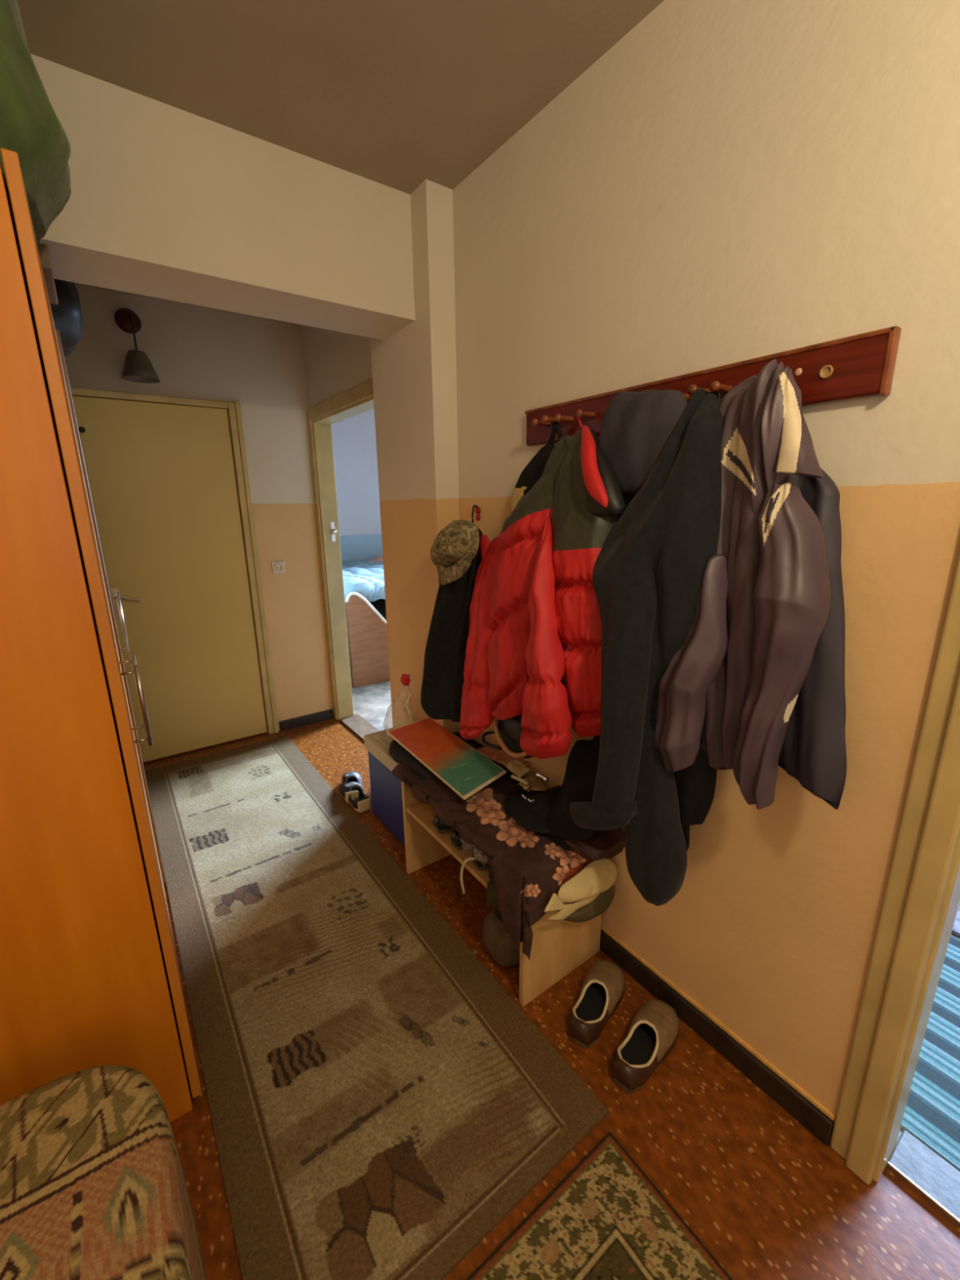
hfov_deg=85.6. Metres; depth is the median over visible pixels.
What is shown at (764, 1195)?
floor
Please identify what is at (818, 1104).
trim
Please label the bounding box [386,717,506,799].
book
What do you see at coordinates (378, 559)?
pillow
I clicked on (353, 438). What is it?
wall
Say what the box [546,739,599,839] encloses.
bag
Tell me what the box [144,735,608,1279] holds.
runner rug
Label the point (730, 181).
wall
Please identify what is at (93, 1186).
pouf
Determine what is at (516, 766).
card
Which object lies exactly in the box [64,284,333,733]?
wall
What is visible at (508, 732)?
handbag
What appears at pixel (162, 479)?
door
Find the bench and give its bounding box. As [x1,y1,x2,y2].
[401,782,617,1006]
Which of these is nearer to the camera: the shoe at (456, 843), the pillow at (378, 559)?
the shoe at (456, 843)
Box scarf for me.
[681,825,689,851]
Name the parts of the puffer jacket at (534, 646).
panel, panel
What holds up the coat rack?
attached to the wall at (730, 181)
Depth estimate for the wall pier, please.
1.99 m
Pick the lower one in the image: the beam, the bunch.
the bunch
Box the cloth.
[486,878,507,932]
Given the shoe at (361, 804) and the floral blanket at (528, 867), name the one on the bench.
the floral blanket at (528, 867)
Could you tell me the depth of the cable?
1.66 m
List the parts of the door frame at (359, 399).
latch plate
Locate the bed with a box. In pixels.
[345,591,390,688]
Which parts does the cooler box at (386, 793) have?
lid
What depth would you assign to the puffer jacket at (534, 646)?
1.35 m
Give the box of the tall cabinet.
[55,329,165,883]
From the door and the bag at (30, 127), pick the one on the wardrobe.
the bag at (30, 127)
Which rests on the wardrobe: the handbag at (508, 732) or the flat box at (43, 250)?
the flat box at (43, 250)
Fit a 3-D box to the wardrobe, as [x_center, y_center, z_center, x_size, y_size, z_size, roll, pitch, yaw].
[-1.169,0.158,1.217,0.630,1.950,0.860,-11,18,-34]
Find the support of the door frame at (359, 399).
in the wall at (730, 181)
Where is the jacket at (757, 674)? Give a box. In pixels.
[653,359,846,809]
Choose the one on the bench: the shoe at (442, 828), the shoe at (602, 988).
the shoe at (442, 828)
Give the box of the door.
[70,386,278,762]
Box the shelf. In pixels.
[405,801,490,888]
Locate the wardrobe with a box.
[0,147,201,1122]
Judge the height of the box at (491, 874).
0.060 m
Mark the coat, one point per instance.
(649, 569)
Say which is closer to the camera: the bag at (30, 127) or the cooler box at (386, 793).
the bag at (30, 127)
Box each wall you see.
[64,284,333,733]
[300,0,959,1140]
[330,409,382,561]
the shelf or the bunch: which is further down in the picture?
the shelf
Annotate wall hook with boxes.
[471,504,480,523]
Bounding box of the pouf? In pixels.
[0,1065,205,1279]
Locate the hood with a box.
[597,389,688,495]
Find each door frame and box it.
[306,378,379,741]
[830,550,959,1229]
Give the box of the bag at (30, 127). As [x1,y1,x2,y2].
[0,0,71,243]
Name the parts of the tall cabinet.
door, handle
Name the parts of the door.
latch knob, handle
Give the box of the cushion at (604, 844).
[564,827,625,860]
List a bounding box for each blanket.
[342,559,385,602]
[391,762,587,959]
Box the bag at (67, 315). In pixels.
[49,278,83,356]
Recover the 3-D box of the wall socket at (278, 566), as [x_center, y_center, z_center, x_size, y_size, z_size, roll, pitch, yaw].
[-1.243,-0.449,3.198,0.076,0.076,0.018,-11,18,-34]
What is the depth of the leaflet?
1.94 m
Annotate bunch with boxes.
[511,773,548,791]
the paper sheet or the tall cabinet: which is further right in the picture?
the paper sheet
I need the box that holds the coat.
[568,388,723,906]
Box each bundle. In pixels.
[389,732,497,781]
[460,837,490,866]
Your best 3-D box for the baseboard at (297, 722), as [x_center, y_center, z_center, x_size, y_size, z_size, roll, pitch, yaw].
[-1.162,0.537,3.506,0.375,0.065,0.018,-11,18,-34]
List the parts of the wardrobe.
door, handle, handle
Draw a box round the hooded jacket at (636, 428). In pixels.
[592,389,688,744]
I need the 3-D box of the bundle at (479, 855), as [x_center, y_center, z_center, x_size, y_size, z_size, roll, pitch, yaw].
[-0.007,0.634,1.592,0.073,0.078,0.147,-11,18,-34]
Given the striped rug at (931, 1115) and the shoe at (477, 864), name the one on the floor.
the striped rug at (931, 1115)
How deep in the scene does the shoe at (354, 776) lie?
2.66 m
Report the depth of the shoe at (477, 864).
1.63 m
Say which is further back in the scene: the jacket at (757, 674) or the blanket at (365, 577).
the blanket at (365, 577)
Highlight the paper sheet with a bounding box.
[518,773,547,791]
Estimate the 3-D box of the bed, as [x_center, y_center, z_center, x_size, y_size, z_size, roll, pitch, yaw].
[-0.961,-0.268,5.173,1.436,0.782,1.734,-11,18,-34]
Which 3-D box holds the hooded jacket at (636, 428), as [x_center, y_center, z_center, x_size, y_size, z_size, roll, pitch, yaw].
[0.369,-0.046,1.321,0.123,1.094,0.286,-8,16,-25]
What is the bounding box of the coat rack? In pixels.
[524,325,901,446]
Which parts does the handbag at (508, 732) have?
handle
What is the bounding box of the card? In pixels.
[506,758,531,777]
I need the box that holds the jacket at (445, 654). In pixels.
[420,520,490,721]
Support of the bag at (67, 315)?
on the tall cabinet
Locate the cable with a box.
[460,857,475,893]
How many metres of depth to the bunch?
1.75 m
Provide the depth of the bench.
1.56 m
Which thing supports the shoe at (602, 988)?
on the floor
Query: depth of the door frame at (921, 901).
1.00 m
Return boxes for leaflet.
[475,744,532,765]
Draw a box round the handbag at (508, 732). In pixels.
[481,714,533,758]
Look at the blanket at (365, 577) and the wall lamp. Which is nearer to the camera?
the wall lamp
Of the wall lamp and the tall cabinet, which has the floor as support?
the tall cabinet
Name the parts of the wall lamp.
arm, lamp shade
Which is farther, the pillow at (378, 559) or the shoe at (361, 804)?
the pillow at (378, 559)
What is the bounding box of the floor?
[142,659,959,1279]
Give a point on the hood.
(636, 428)
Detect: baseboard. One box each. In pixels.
[279,708,333,730]
[600,928,834,1146]
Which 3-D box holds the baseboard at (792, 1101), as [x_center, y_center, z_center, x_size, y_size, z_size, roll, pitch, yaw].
[0.362,0.972,1.753,0.018,0.070,1.479,-11,18,-34]
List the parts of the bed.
mattress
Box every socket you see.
[271,560,285,573]
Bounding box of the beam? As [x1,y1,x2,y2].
[30,53,414,339]
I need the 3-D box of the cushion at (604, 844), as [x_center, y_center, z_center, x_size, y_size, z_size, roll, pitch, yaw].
[0.335,0.568,1.522,0.189,0.058,0.180,-11,18,-34]
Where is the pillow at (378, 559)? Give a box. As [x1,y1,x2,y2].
[370,555,382,562]
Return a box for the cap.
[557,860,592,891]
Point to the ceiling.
(399, 95)
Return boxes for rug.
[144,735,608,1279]
[466,1131,733,1279]
[900,936,959,1171]
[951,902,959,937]
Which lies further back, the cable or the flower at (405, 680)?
the flower at (405, 680)
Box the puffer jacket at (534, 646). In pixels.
[459,417,625,759]
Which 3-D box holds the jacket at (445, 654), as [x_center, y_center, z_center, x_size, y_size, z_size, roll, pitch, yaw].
[-0.127,-0.029,1.862,0.474,0.786,0.231,12,19,39]
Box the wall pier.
[369,178,461,733]
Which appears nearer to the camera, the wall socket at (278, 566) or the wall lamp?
the wall lamp
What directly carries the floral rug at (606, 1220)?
on the floor
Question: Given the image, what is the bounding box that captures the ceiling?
[17,0,663,325]
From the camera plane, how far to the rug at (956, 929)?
1.77 m
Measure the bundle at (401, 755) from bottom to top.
0.058 m
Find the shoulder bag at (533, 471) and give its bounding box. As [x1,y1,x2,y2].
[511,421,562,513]
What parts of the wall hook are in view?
arm, plate, plate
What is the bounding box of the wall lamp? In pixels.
[114,308,159,383]
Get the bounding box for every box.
[36,243,57,304]
[364,726,404,846]
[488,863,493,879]
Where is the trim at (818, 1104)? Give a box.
[600,924,835,1120]
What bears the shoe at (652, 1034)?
on the floor
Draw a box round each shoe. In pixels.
[339,781,371,813]
[342,771,361,803]
[433,815,454,833]
[450,829,462,849]
[471,852,488,870]
[568,960,624,1049]
[611,999,679,1094]

